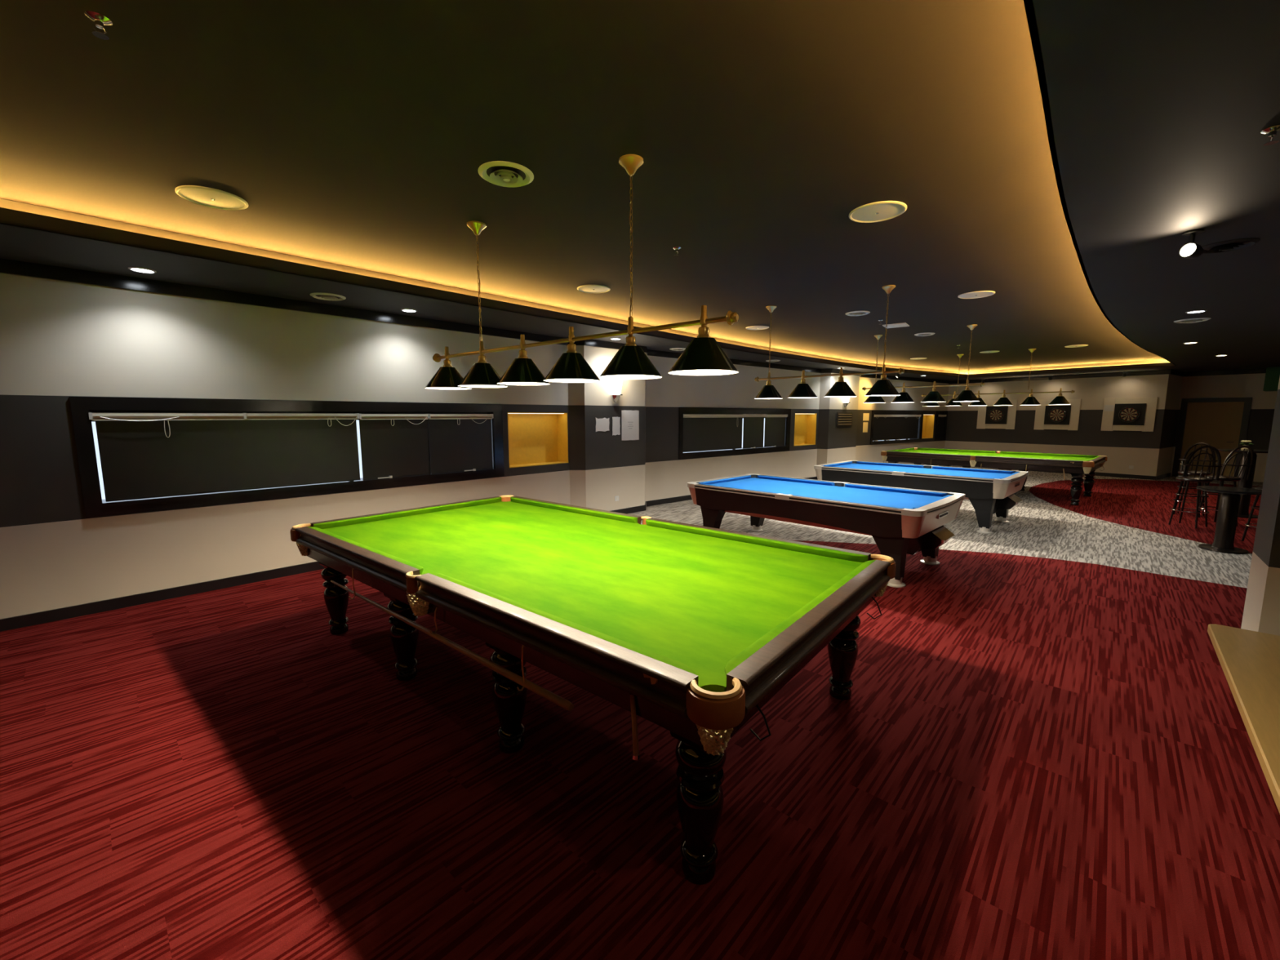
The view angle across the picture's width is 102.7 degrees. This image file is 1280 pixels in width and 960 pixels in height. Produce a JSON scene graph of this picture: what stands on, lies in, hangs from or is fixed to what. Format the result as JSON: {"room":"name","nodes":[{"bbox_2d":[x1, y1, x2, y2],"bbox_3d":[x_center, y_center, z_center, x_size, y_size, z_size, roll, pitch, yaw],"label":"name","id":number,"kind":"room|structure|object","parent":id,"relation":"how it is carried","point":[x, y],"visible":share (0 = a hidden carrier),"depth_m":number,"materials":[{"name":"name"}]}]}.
{"room":"games hall","nodes":[
{"label":"games hall","id":0,"kind":"room"},
{"bbox_2d":[0,273,948,618],"bbox_3d":[0.832,-1.050,9.622,25.404,3.170,1.283,-7,10,-42],"label":"wall","id":1,"kind":"structure","parent":0,"point":[60,340],"depth_m":5.22,"materials":[{"name":"paint"}]},
{"bbox_2d":[69,396,504,517],"bbox_3d":[-3.410,-0.382,5.841,0.290,1.014,4.065,7,10,42],"label":"window","id":2,"kind":"structure","parent":1,"relation":"in","point":[95,504],"depth_m":5.05,"materials":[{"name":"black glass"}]},
{"bbox_2d":[88,412,360,502],"bbox_3d":[-3.921,-0.283,5.112,0.060,0.766,2.100,7,10,42],"label":"roller blind","id":3,"kind":"object","parent":2,"relation":"attached to","point":[143,455],"visible":1,"depth_m":4.97,"materials":[{"name":"fabric"}]},
{"bbox_2d":[359,413,430,479],"bbox_3d":[-2.933,-0.413,6.178,0.060,0.766,0.814,7,10,42],"label":"roller blind","id":4,"kind":"object","parent":2,"relation":"attached to","point":[394,445],"visible":1,"depth_m":6.17,"materials":[{"name":"fabric"}]},
{"bbox_2d":[428,413,493,474],"bbox_3d":[-2.353,-0.492,6.804,0.060,0.766,0.913,7,10,42],"label":"roller blind","id":5,"kind":"object","parent":2,"relation":"attached to","point":[459,442],"visible":1,"depth_m":6.79,"materials":[{"name":"fabric"}]},
{"bbox_2d":[0,463,937,631],"bbox_3d":[0.933,0.438,9.687,25.337,0.100,1.001,-7,10,-42],"label":"baseboard","id":6,"kind":"structure","parent":1,"relation":"attached to","point":[46,616],"depth_m":4.75,"materials":[{"name":"wood"}]},
{"bbox_2d":[0,257,950,383],"bbox_3d":[0.939,-2.316,9.332,25.337,0.105,1.018,-7,10,-42],"label":"trim","id":7,"kind":"structure","parent":1,"relation":"attached to","point":[11,267],"depth_m":5.26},
{"bbox_2d":[507,413,564,413],"bbox_3d":[-1.556,-1.002,7.713,0.080,0.005,0.979,7,10,42],"label":"light","id":8,"kind":"object","parent":1,"relation":"on","point":[508,413],"depth_m":7.65,"materials":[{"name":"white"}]},
{"bbox_2d":[595,417,609,431],"bbox_3d":[-0.611,-0.905,8.352,0.292,0.234,0.003,-7,10,-44],"label":"notice","id":9,"kind":"object","parent":1,"relation":"attached to","point":[602,424],"visible":1,"depth_m":8.35,"materials":[{"name":"paper"}]},
{"bbox_2d":[608,378,622,403],"bbox_3d":[-0.367,-1.488,8.416,0.290,0.440,0.145,-7,10,-44],"label":"wall sconce","id":10,"kind":"object","parent":1,"relation":"attached to","point":[615,384],"visible":0.8,"depth_m":8.38,"materials":[{"name":"silver metal"}]},
{"bbox_2d":[612,416,620,435],"bbox_3d":[-0.397,-0.902,8.562,0.173,0.313,0.003,-7,10,-44],"label":"notice","id":11,"kind":"object","parent":1,"relation":"attached to","point":[615,420],"visible":1,"depth_m":8.56,"materials":[{"name":"paper"}]},
{"bbox_2d":[621,409,639,440],"bbox_3d":[-0.164,-0.939,8.784,0.406,0.514,0.004,-7,10,-44],"label":"notice","id":12,"kind":"object","parent":1,"relation":"attached to","point":[629,419],"visible":1,"depth_m":8.78,"materials":[{"name":"paper"}]},
{"bbox_2d":[678,407,791,459],"bbox_3d":[2.128,-1.076,11.332,3.830,1.014,0.290,-6,9,-41],"label":"window","id":13,"kind":"structure","parent":1,"relation":"in","point":[686,411],"depth_m":11.04,"materials":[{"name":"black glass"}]},
{"bbox_2d":[683,413,745,452],"bbox_3d":[1.562,-0.996,10.688,1.925,0.749,0.056,-6,9,-41],"label":"roller blind","id":14,"kind":"object","parent":13,"relation":"attached to","point":[700,432],"visible":1,"depth_m":10.66,"materials":[{"name":"fabric"}]},
{"bbox_2d":[742,413,766,448],"bbox_3d":[2.589,-1.106,11.572,0.785,0.766,0.055,-6,9,-41],"label":"roller blind","id":15,"kind":"object","parent":13,"relation":"attached to","point":[753,424],"visible":1,"depth_m":11.57,"materials":[{"name":"fabric"}]},
{"bbox_2d":[764,414,787,447],"bbox_3d":[3.219,-1.172,12.114,0.860,0.757,0.055,-6,9,-41],"label":"roller blind","id":16,"kind":"object","parent":13,"relation":"attached to","point":[775,424],"visible":1,"depth_m":12.11,"materials":[{"name":"fabric"}]},
{"bbox_2d":[835,412,853,426],"bbox_3d":[5.499,-1.631,13.737,0.840,0.370,0.029,-6,10,-41],"label":"wall plaque","id":17,"kind":"object","parent":1,"relation":"attached to","point":[843,419],"visible":1,"depth_m":13.71,"materials":[{"name":"gold metal"}]},
{"bbox_2d":[843,396,849,407],"bbox_3d":[5.523,-2.144,13.614,0.290,0.440,0.145,-6,10,-41],"label":"wall sconce","id":18,"kind":"object","parent":1,"relation":"attached to","point":[846,399],"visible":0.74,"depth_m":13.58,"materials":[{"name":"white glass"}]},
{"bbox_2d":[862,422,867,432],"bbox_3d":[6.588,-1.541,14.959,0.240,0.294,0.003,-5,9,-34],"label":"notice","id":19,"kind":"object","parent":1,"relation":"attached to","point":[864,424],"visible":1,"depth_m":14.96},
{"bbox_2d":[862,413,869,420],"bbox_3d":[6.596,-1.840,14.927,0.300,0.217,0.003,-5,9,-34],"label":"notice","id":20,"kind":"object","parent":1,"relation":"attached to","point":[865,415],"visible":1,"depth_m":14.92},
{"bbox_2d":[870,409,924,444],"bbox_3d":[7.969,-1.671,16.044,2.935,1.014,0.290,-5,9,-34],"label":"window","id":21,"kind":"structure","parent":1,"relation":"in","point":[873,411],"depth_m":15.94,"materials":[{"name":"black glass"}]},
{"bbox_2d":[872,414,921,440],"bbox_3d":[8.020,-1.647,15.933,2.670,0.772,0.060,-5,9,-34],"label":"roller blind","id":22,"kind":"object","parent":21,"relation":"attached to","point":[886,427],"visible":1,"depth_m":15.90,"materials":[{"name":"fabric"}]},
{"bbox_2d":[934,410,947,440],"bbox_3d":[10.239,-1.867,17.593,0.785,1.014,0.290,-5,9,-34],"label":"window","id":23,"kind":"structure","parent":1,"relation":"in","point":[938,412],"depth_m":17.48,"materials":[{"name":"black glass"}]},
{"bbox_2d":[937,414,946,437],"bbox_3d":[10.289,-1.837,17.483,0.528,0.784,0.060,-5,9,-34],"label":"roller blind","id":24,"kind":"object","parent":23,"relation":"attached to","point":[941,417],"visible":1,"depth_m":17.52,"materials":[{"name":"fabric"}]},
{"bbox_2d":[0,465,1279,959],"bbox_3d":[5.394,0.944,6.553,13.100,0.123,27.300,7,10,42],"label":"floor","id":25,"kind":"structure","parent":0,"point":[1041,747],"depth_m":2.37,"materials":[{"name":"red carpet"}]},
{"bbox_2d":[289,494,896,884],"bbox_3d":[-0.577,0.829,3.537,3.832,0.860,2.056,6,9,39],"label":"table","id":26,"kind":"object","parent":25,"relation":"on","point":[690,630],"visible":0.98,"depth_m":2.57,"materials":[{"name":"green fabric"}]},
{"bbox_2d":[307,526,423,574],"bbox_3d":[-1.852,0.443,3.361,1.712,0.046,0.045,6,9,39],"label":"cushion","id":27,"kind":"object","parent":26,"relation":"on","point":[419,569],"depth_m":3.20,"materials":[{"name":"green fabric"}]},
{"bbox_2d":[313,497,501,528],"bbox_3d":[-1.968,0.284,4.625,0.045,0.046,1.730,6,9,39],"label":"cushion","id":28,"kind":"object","parent":26,"relation":"on","point":[433,509],"depth_m":4.48,"materials":[{"name":"green fabric"}]},
{"bbox_2d":[330,580,573,711],"bbox_3d":[-1.204,0.801,2.782,2.420,0.033,0.033,6,9,39],"label":"cue stick","id":29,"kind":"object","parent":26,"relation":"hanging from","point":[540,691],"visible":0.98,"depth_m":2.38,"materials":[{"name":"brown wood"}]},
{"bbox_2d":[430,572,697,675],"bbox_3d":[-0.457,0.587,2.220,1.712,0.046,0.045,6,9,39],"label":"cushion","id":30,"kind":"object","parent":26,"relation":"on","point":[660,659],"depth_m":2.04,"materials":[{"name":"green fabric"}]},
{"bbox_2d":[510,497,637,523],"bbox_3d":[-0.696,0.268,4.752,1.712,0.046,0.045,6,9,39],"label":"cushion","id":31,"kind":"object","parent":26,"relation":"on","point":[599,514],"depth_m":4.65,"materials":[{"name":"green fabric"}]},
{"bbox_2d":[645,519,867,562],"bbox_3d":[0.699,0.412,3.610,1.712,0.046,0.045,6,9,39],"label":"cushion","id":32,"kind":"object","parent":26,"relation":"on","point":[777,544],"depth_m":3.49,"materials":[{"name":"green fabric"}]},
{"bbox_2d":[724,560,875,675],"bbox_3d":[0.815,0.571,2.347,0.045,0.046,1.730,6,9,39],"label":"cushion","id":33,"kind":"object","parent":26,"relation":"on","point":[737,662],"depth_m":2.09,"materials":[{"name":"green fabric"}]},
{"bbox_2d":[687,473,964,587],"bbox_3d":[2.152,0.500,6.339,1.576,0.812,2.920,-7,10,-44],"label":"pool table","id":34,"kind":"object","parent":25,"relation":"on","point":[900,522],"visible":0.92,"depth_m":5.69,"materials":[{"name":"blue fabric"}]},
{"bbox_2d":[698,475,751,484],"bbox_3d":[1.228,0.005,7.228,1.250,0.043,0.048,-7,10,-44],"label":"cushion","id":35,"kind":"object","parent":34,"relation":"on","point":[726,480],"depth_m":7.21,"materials":[{"name":"blue fabric"}]},
{"bbox_2d":[704,484,777,493],"bbox_3d":[1.204,0.122,6.300,0.048,0.043,1.210,-7,10,-44],"label":"cushion","id":36,"kind":"object","parent":34,"relation":"on","point":[704,484],"depth_m":6.26,"materials":[{"name":"blue fabric"}]},
{"bbox_2d":[757,475,835,485],"bbox_3d":[2.163,0.004,7.232,0.048,0.043,1.210,-7,10,-44],"label":"cushion","id":37,"kind":"object","parent":34,"relation":"on","point":[759,477],"depth_m":7.18,"materials":[{"name":"blue fabric"}]},
{"bbox_2d":[792,494,902,508],"bbox_3d":[2.142,0.242,5.351,0.048,0.043,1.210,-7,10,-44],"label":"cushion","id":38,"kind":"object","parent":34,"relation":"on","point":[793,495],"depth_m":5.31,"materials":[{"name":"blue fabric"}]},
{"bbox_2d":[844,483,946,497],"bbox_3d":[3.101,0.124,6.282,0.048,0.043,1.210,-7,10,-44],"label":"cushion","id":39,"kind":"object","parent":34,"relation":"on","point":[926,493],"depth_m":6.24,"materials":[{"name":"blue fabric"}]},
{"bbox_2d":[906,525,955,555],"bbox_3d":[3.124,0.648,5.631,0.420,0.300,0.490,-7,10,-44],"label":"tray","id":40,"kind":"object","parent":34,"relation":"on","point":[932,540],"depth_m":5.45,"materials":[{"name":"wood"}]},
{"bbox_2d":[912,494,952,508],"bbox_3d":[3.077,0.241,5.355,1.250,0.043,0.048,-7,10,-44],"label":"cushion","id":41,"kind":"object","parent":34,"relation":"on","point":[945,497],"depth_m":5.28,"materials":[{"name":"blue fabric"}]},
{"bbox_2d":[813,460,1028,533],"bbox_3d":[4.617,0.208,8.646,1.576,0.812,2.920,-7,10,-44],"label":"pool table","id":42,"kind":"object","parent":25,"relation":"on","point":[989,492],"visible":0.83,"depth_m":7.96,"materials":[{"name":"blue fabric"}]},
{"bbox_2d":[822,461,852,466],"bbox_3d":[3.693,-0.287,9.535,1.250,0.043,0.048,-7,10,-44],"label":"cushion","id":43,"kind":"object","parent":42,"relation":"on","point":[846,463],"depth_m":9.55,"materials":[{"name":"blue fabric"}]},
{"bbox_2d":[856,461,924,467],"bbox_3d":[4.628,-0.287,9.539,0.048,0.043,1.210,-7,10,-44],"label":"cushion","id":44,"kind":"object","parent":42,"relation":"on","point":[857,462],"depth_m":9.51,"materials":[{"name":"blue fabric"}]},
{"bbox_2d":[906,471,986,478],"bbox_3d":[4.606,-0.050,7.658,0.048,0.043,1.210,-7,10,-44],"label":"cushion","id":45,"kind":"object","parent":42,"relation":"on","point":[906,472],"depth_m":7.62,"materials":[{"name":"blue fabric"}]},
{"bbox_2d":[932,466,1014,474],"bbox_3d":[5.565,-0.167,8.589,0.048,0.043,1.210,-7,10,-44],"label":"cushion","id":46,"kind":"object","parent":42,"relation":"on","point":[1005,472],"depth_m":8.55,"materials":[{"name":"blue fabric"}]},
{"bbox_2d":[992,493,1022,514],"bbox_3d":[5.589,0.357,7.938,0.420,0.300,0.490,-7,10,-44],"label":"tray","id":47,"kind":"object","parent":42,"relation":"on","point":[1011,501],"depth_m":7.74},
{"bbox_2d":[1000,471,1019,479],"bbox_3d":[5.541,-0.050,7.662,1.250,0.043,0.048,-7,10,-44],"label":"cushion","id":48,"kind":"object","parent":42,"relation":"on","point":[1017,473],"depth_m":7.60,"materials":[{"name":"blue fabric"}]},
{"bbox_2d":[880,447,1107,506],"bbox_3d":[7.719,-0.170,11.447,2.056,0.860,3.832,-7,10,-42],"label":"table","id":49,"kind":"object","parent":25,"relation":"on","point":[1078,466],"visible":0.84,"depth_m":10.72,"materials":[{"name":"fabric"}]},
{"bbox_2d":[886,448,914,451],"bbox_3d":[6.502,-0.739,12.718,1.730,0.046,0.045,-7,10,-42],"label":"cushion","id":50,"kind":"object","parent":49,"relation":"on","point":[904,449],"depth_m":12.76,"materials":[{"name":"green fabric"}]},
{"bbox_2d":[917,448,995,453],"bbox_3d":[7.780,-0.732,12.667,0.045,0.046,1.712,-7,10,-42],"label":"cushion","id":51,"kind":"object","parent":49,"relation":"on","point":[926,449],"depth_m":12.61,"materials":[{"name":"green fabric"}]},
{"bbox_2d":[1000,451,1097,457],"bbox_3d":[8.999,-0.565,11.342,0.045,0.046,1.712,-7,10,-42],"label":"cushion","id":52,"kind":"object","parent":49,"relation":"on","point":[1001,452],"depth_m":11.29,"materials":[{"name":"green fabric"}]},
{"bbox_2d":[1168,445,1222,528],"bbox_3d":[8.514,0.093,7.856,0.506,1.234,0.462,-3,8,-22],"label":"bar stool","id":53,"kind":"object","parent":25,"relation":"on","point":[1197,479],"visible":0.99,"depth_m":7.82,"materials":[{"name":"metal"}]},
{"bbox_2d":[1173,442,1217,517],"bbox_3d":[9.443,-0.016,8.724,0.506,1.234,0.462,-5,9,-33],"label":"bar stool","id":54,"kind":"object","parent":25,"relation":"on","point":[1191,472],"visible":0.63,"depth_m":8.73,"materials":[{"name":"wood"}]},
{"bbox_2d":[1194,445,1254,525],"bbox_3d":[9.106,0.078,7.975,0.506,1.234,0.462,0,7,1],"label":"bar stool","id":55,"kind":"object","parent":25,"relation":"on","point":[1222,478],"visible":0.68,"depth_m":7.91,"materials":[{"name":"metal"}]},
{"bbox_2d":[1195,485,1262,554],"bbox_3d":[7.420,0.499,6.468,0.600,0.780,0.600,4,8,31],"label":"pedestal table","id":56,"kind":"object","parent":25,"relation":"on","point":[1230,497],"visible":0.91,"depth_m":6.42,"materials":[{"name":"metal"}]},
{"bbox_2d":[1217,448,1268,518],"bbox_3d":[10.201,0.055,8.627,0.720,1.120,0.720,4,8,31],"label":"pedestal table","id":57,"kind":"object","parent":25,"relation":"on","point":[1243,512],"visible":0.64,"depth_m":8.57,"materials":[{"name":"metal"}]},
{"bbox_2d":[1240,440,1252,450],"bbox_3d":[10.136,-0.583,8.564,0.158,0.162,0.143,7,10,42],"label":"flower vase","id":58,"kind":"object","parent":57,"relation":"on","point":[1242,441],"visible":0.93,"depth_m":8.54,"materials":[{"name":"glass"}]},
{"bbox_2d":[1207,623,1279,813],"bbox_3d":[2.592,1.306,1.409,1.155,0.447,3.725,7,10,42],"label":"tabletop","id":59,"kind":"object","parent":25,"relation":"on","point":[1249,660],"visible":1,"depth_m":2.41,"materials":[{"name":"brown wood"}]},
{"bbox_2d":[1241,486,1262,541],"bbox_3d":[8.308,0.244,6.660,0.506,1.234,0.462,3,8,24],"label":"bar stool","id":60,"kind":"object","parent":25,"relation":"on","point":[1253,507],"visible":0.3,"depth_m":6.85,"materials":[{"name":"metal"}]},
{"bbox_2d":[0,0,1279,380],"bbox_3d":[5.394,-2.116,6.167,13.100,0.290,27.300,7,10,42],"label":"ceiling","id":61,"kind":"structure","parent":0,"point":[1055,158],"depth_m":2.77,"materials":[{"name":"paint"}]},
{"bbox_2d":[84,9,112,39],"bbox_3d":[-1.880,-1.577,1.780,0.068,0.058,0.068,7,10,42],"label":"sprinkler","id":62,"kind":"object","parent":61,"relation":"attached to","point":[100,20],"visible":1,"depth_m":1.77,"materials":[{"name":"silver metal"}]},
{"bbox_2d":[128,266,156,273],"bbox_3d":[-4.065,-1.714,4.181,0.170,0.010,0.170,7,10,42],"label":"recessed light","id":63,"kind":"object","parent":61,"relation":"in","point":[140,269],"visible":1,"depth_m":4.17,"materials":[{"name":"white plastic"}]},
{"bbox_2d":[174,185,248,210],"bbox_3d":[-2.714,-1.786,3.252,0.360,0.013,0.360,7,10,42],"label":"ceiling speaker","id":64,"kind":"object","parent":61,"relation":"attached to","point":[201,195],"visible":1,"depth_m":3.23,"materials":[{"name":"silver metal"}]},
{"bbox_2d":[310,292,346,301],"bbox_3d":[-3.117,-1.820,5.117,0.310,0.034,0.310,7,10,42],"label":"ceiling vent","id":65,"kind":"object","parent":61,"relation":"in","point":[326,296],"visible":1,"depth_m":5.07,"materials":[{"name":"black plastic"}]},
{"bbox_2d":[400,308,417,312],"bbox_3d":[-2.612,-1.917,5.790,0.170,0.010,0.170,7,10,42],"label":"recessed light","id":66,"kind":"object","parent":61,"relation":"in","point":[411,310],"visible":1,"depth_m":5.78,"materials":[{"name":"white plastic"}]},
{"bbox_2d":[477,160,533,187],"bbox_3d":[-0.766,-1.735,2.933,0.310,0.034,0.310,7,10,42],"label":"ceiling vent","id":67,"kind":"object","parent":61,"relation":"in","point":[500,173],"visible":1,"depth_m":2.90,"materials":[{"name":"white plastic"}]},
{"bbox_2d":[424,154,738,389],"bbox_3d":[-0.615,-1.218,3.310,2.814,1.155,0.360,6,9,39],"label":"lamp","id":68,"kind":"object","parent":61,"relation":"hanging from","point":[704,356],"visible":1,"depth_m":3.06,"materials":[{"name":"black metal"}]},
{"bbox_2d":[577,284,610,293],"bbox_3d":[-0.505,-2.081,5.585,0.360,0.013,0.360,7,10,42],"label":"ceiling speaker","id":69,"kind":"object","parent":61,"relation":"attached to","point":[584,288],"visible":1,"depth_m":5.56,"materials":[{"name":"silver metal"}]},
{"bbox_2d":[672,246,680,255],"bbox_3d":[0.305,-1.886,4.220,0.068,0.058,0.068,7,10,42],"label":"sprinkler","id":70,"kind":"object","parent":61,"relation":"attached to","point":[677,248],"visible":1,"depth_m":4.21,"materials":[{"name":"silver metal"}]},
{"bbox_2d":[669,347,684,351],"bbox_3d":[0.684,-2.332,9.170,0.310,0.034,0.310,7,10,42],"label":"ceiling vent","id":71,"kind":"object","parent":61,"relation":"in","point":[672,348],"visible":0.96,"depth_m":9.11,"materials":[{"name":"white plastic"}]},
{"bbox_2d":[746,325,768,329],"bbox_3d":[1.847,-2.392,8.050,0.360,0.013,0.360,7,10,42],"label":"ceiling speaker","id":72,"kind":"object","parent":61,"relation":"attached to","point":[752,327],"visible":1,"depth_m":8.02,"materials":[{"name":"silver metal"}]},
{"bbox_2d":[766,360,780,362],"bbox_3d":[2.886,-2.576,11.103,0.310,0.034,0.310,7,10,42],"label":"ceiling vent","id":73,"kind":"object","parent":61,"relation":"in","point":[771,361],"visible":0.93,"depth_m":11.04,"materials":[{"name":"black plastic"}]},
{"bbox_2d":[754,284,904,399],"bbox_3d":[2.167,-1.566,6.064,0.360,1.155,1.854,-7,10,-44],"label":"lamp","id":74,"kind":"object","parent":61,"relation":"hanging from","point":[882,387],"visible":1,"depth_m":5.92,"materials":[{"name":"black metal"}]},
{"bbox_2d":[844,311,870,315],"bbox_3d":[2.939,-2.238,6.913,0.310,0.034,0.310,7,10,42],"label":"ceiling vent","id":75,"kind":"object","parent":61,"relation":"in","point":[854,313],"visible":1,"depth_m":6.86,"materials":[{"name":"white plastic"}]},
{"bbox_2d":[848,200,906,222],"bbox_3d":[1.610,-1.814,3.473,0.360,0.013,0.360,7,10,42],"label":"ceiling speaker","id":76,"kind":"object","parent":61,"relation":"attached to","point":[877,211],"visible":1,"depth_m":3.45,"materials":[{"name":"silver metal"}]},
{"bbox_2d":[882,322,909,328],"bbox_3d":[3.922,-2.365,7.842,0.320,0.016,0.320,5,9,37],"label":"ceiling panel","id":77,"kind":"object","parent":61,"relation":"attached to","point":[903,324],"visible":0.89,"depth_m":7.78,"materials":[{"name":"white plastic"}]},
{"bbox_2d":[910,357,927,359],"bbox_3d":[6.751,-2.942,12.404,0.360,0.013,0.360,7,10,42],"label":"ceiling speaker","id":78,"kind":"object","parent":61,"relation":"attached to","point":[913,357],"visible":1,"depth_m":12.40,"materials":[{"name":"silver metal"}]},
{"bbox_2d":[862,324,984,403],"bbox_3d":[4.598,-1.861,8.402,0.360,1.155,1.844,-7,10,-44],"label":"lamp","id":79,"kind":"object","parent":61,"relation":"hanging from","point":[966,395],"visible":0.92,"depth_m":8.24,"materials":[{"name":"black metal"}]},
{"bbox_2d":[914,332,934,336],"bbox_3d":[4.834,-2.463,8.696,0.310,0.034,0.310,7,10,42],"label":"ceiling vent","id":80,"kind":"object","parent":61,"relation":"in","point":[926,334],"visible":1,"depth_m":8.64,"materials":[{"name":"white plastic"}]},
{"bbox_2d":[957,290,995,298],"bbox_3d":[3.845,-2.115,5.852,0.360,0.013,0.360,7,10,42],"label":"ceiling speaker","id":81,"kind":"object","parent":61,"relation":"attached to","point":[980,294],"visible":1,"depth_m":5.84,"materials":[{"name":"silver metal"}]},
{"bbox_2d":[960,292,993,297],"bbox_3d":[3.845,-2.114,5.852,0.324,0.005,0.324,7,10,42],"label":"grille","id":82,"kind":"object","parent":81,"relation":"attached to","point":[969,295],"depth_m":5.84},
{"bbox_2d":[979,351,999,353],"bbox_3d":[7.585,-2.778,11.105,0.360,0.013,0.360,7,10,42],"label":"ceiling speaker","id":83,"kind":"object","parent":61,"relation":"attached to","point":[983,352],"visible":1,"depth_m":11.13,"materials":[{"name":"silver metal"}]},
{"bbox_2d":[921,348,1075,406],"bbox_3d":[7.711,-2.214,11.196,0.360,1.155,2.830,-7,10,-42],"label":"lamp","id":84,"kind":"object","parent":61,"relation":"hanging from","point":[1060,399],"visible":0.91,"depth_m":10.97,"materials":[{"name":"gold metal"}]},
{"bbox_2d":[962,368,1159,380],"bbox_3d":[11.894,-3.056,14.894,0.039,0.032,4.600,-5,9,-35],"label":"track rail","id":85,"kind":"object","parent":61,"relation":"attached to","point":[1144,369],"visible":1,"depth_m":14.51,"materials":[{"name":"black metal"}]},
{"bbox_2d":[1064,344,1088,347],"bbox_3d":[8.675,-2.661,10.177,0.360,0.013,0.360,7,10,42],"label":"ceiling speaker","id":86,"kind":"object","parent":61,"relation":"attached to","point":[1077,345],"visible":1,"depth_m":10.14,"materials":[{"name":"silver metal"}]},
{"bbox_2d":[1066,345,1086,346],"bbox_3d":[8.675,-2.660,10.177,0.324,0.005,0.324,7,10,42],"label":"grille","id":87,"kind":"object","parent":86,"relation":"attached to","point":[1068,345],"depth_m":10.14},
{"bbox_2d":[1178,228,1204,258],"bbox_3d":[3.585,-1.526,3.323,0.109,0.166,0.098,-2,7,-14],"label":"spotlight","id":88,"kind":"object","parent":61,"relation":"attached to","point":[1191,250],"visible":1,"depth_m":3.31,"materials":[{"name":"black plastic"}]},
{"bbox_2d":[1173,317,1211,323],"bbox_3d":[6.889,-1.980,6.387,0.320,0.034,0.320,7,10,42],"label":"ceiling vent","id":89,"kind":"object","parent":61,"relation":"in","point":[1197,319],"visible":1,"depth_m":6.34,"materials":[{"name":"black plastic"}]},
{"bbox_2d":[1185,309,1207,313],"bbox_3d":[6.360,-1.925,5.853,0.170,0.010,0.170,7,10,42],"label":"recessed light","id":90,"kind":"object","parent":61,"relation":"in","point":[1202,310],"visible":1,"depth_m":5.85,"materials":[{"name":"white plastic"}]},
{"bbox_2d":[1201,238,1260,253],"bbox_3d":[4.109,-1.626,3.586,0.300,0.034,0.300,7,10,42],"label":"ceiling vent","id":91,"kind":"object","parent":61,"relation":"in","point":[1235,244],"visible":0.97,"depth_m":3.54,"materials":[{"name":"metal"}]},
{"bbox_2d":[1260,124,1279,146],"bbox_3d":[2.625,-1.429,2.125,0.068,0.058,0.068,7,10,42],"label":"sprinkler","id":92,"kind":"object","parent":61,"relation":"attached to","point":[1272,131],"visible":1,"depth_m":2.12,"materials":[{"name":"silver metal"}]},
{"bbox_2d":[944,373,1167,475],"bbox_3d":[12.242,-1.806,15.602,0.300,3.170,5.315,-5,9,-35],"label":"wall","id":93,"kind":"structure","parent":0,"point":[1122,450],"depth_m":14.85,"materials":[{"name":"paint"}]},
{"bbox_2d":[976,400,1017,429],"bbox_3d":[11.415,-2.090,16.407,0.077,0.932,1.065,-5,9,-35],"label":"dartboard","id":94,"kind":"object","parent":93,"relation":"attached to","point":[990,416],"visible":1,"depth_m":16.39,"materials":[{"name":"wood"}]},
{"bbox_2d":[1033,399,1080,431],"bbox_3d":[12.323,-1.925,15.142,0.077,0.909,1.052,-5,9,-35],"label":"dartboard","id":95,"kind":"object","parent":93,"relation":"attached to","point":[1047,417],"visible":1,"depth_m":15.11,"materials":[{"name":"wood"}]},
{"bbox_2d":[982,466,1171,479],"bbox_3d":[12.396,-0.325,15.732,5.572,0.100,1.561,7,10,42],"label":"baseboard","id":96,"kind":"structure","parent":93,"relation":"attached to","point":[1105,474],"depth_m":14.06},
{"bbox_2d":[948,368,1266,384],"bbox_3d":[13.783,-2.910,14.113,9.357,0.125,1.591,7,10,42],"label":"trim","id":97,"kind":"structure","parent":93,"relation":"attached to","point":[1258,371],"depth_m":13.97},
{"bbox_2d":[1100,396,1157,431],"bbox_3d":[13.232,-1.773,13.875,0.077,0.918,1.058,-5,9,-35],"label":"dartboard","id":98,"kind":"object","parent":93,"relation":"attached to","point":[1119,414],"visible":1,"depth_m":13.84,"materials":[{"name":"wood"}]},
{"bbox_2d":[1154,373,1182,475],"bbox_3d":[14.305,-1.582,13.830,1.590,3.170,0.036,-5,9,-34],"label":"wall","id":99,"kind":"structure","parent":0,"point":[1173,383],"depth_m":13.74,"materials":[{"name":"paint"}]},
{"bbox_2d":[1170,373,1277,482],"bbox_3d":[16.540,-1.393,12.331,0.300,3.170,4.998,-5,9,-35],"label":"wall","id":100,"kind":"structure","parent":0,"point":[1242,385],"depth_m":13.18,"materials":[{"name":"paint"}]},
{"bbox_2d":[1171,397,1252,477],"bbox_3d":[15.393,-1.120,13.806,0.151,2.160,1.260,-5,9,-35],"label":"door","id":101,"kind":"structure","parent":100,"relation":"in","point":[1220,423],"depth_m":13.76,"materials":[{"name":"brown wood"}]},
{"bbox_2d":[1262,366,1279,391],"bbox_3d":[16.164,-2.408,11.993,0.546,0.570,1.900,-5,9,-35],"label":"panel","id":102,"kind":"object","parent":100,"relation":"attached to","point":[1272,375],"visible":1,"depth_m":12.52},
{"bbox_2d":[1240,377,1279,635],"bbox_3d":[4.158,-0.075,2.737,0.967,2.860,0.460,7,10,42],"label":"wall partition","id":103,"kind":"structure","parent":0,"point":[1261,612],"depth_m":3.06,"materials":[{"name":"paint"}]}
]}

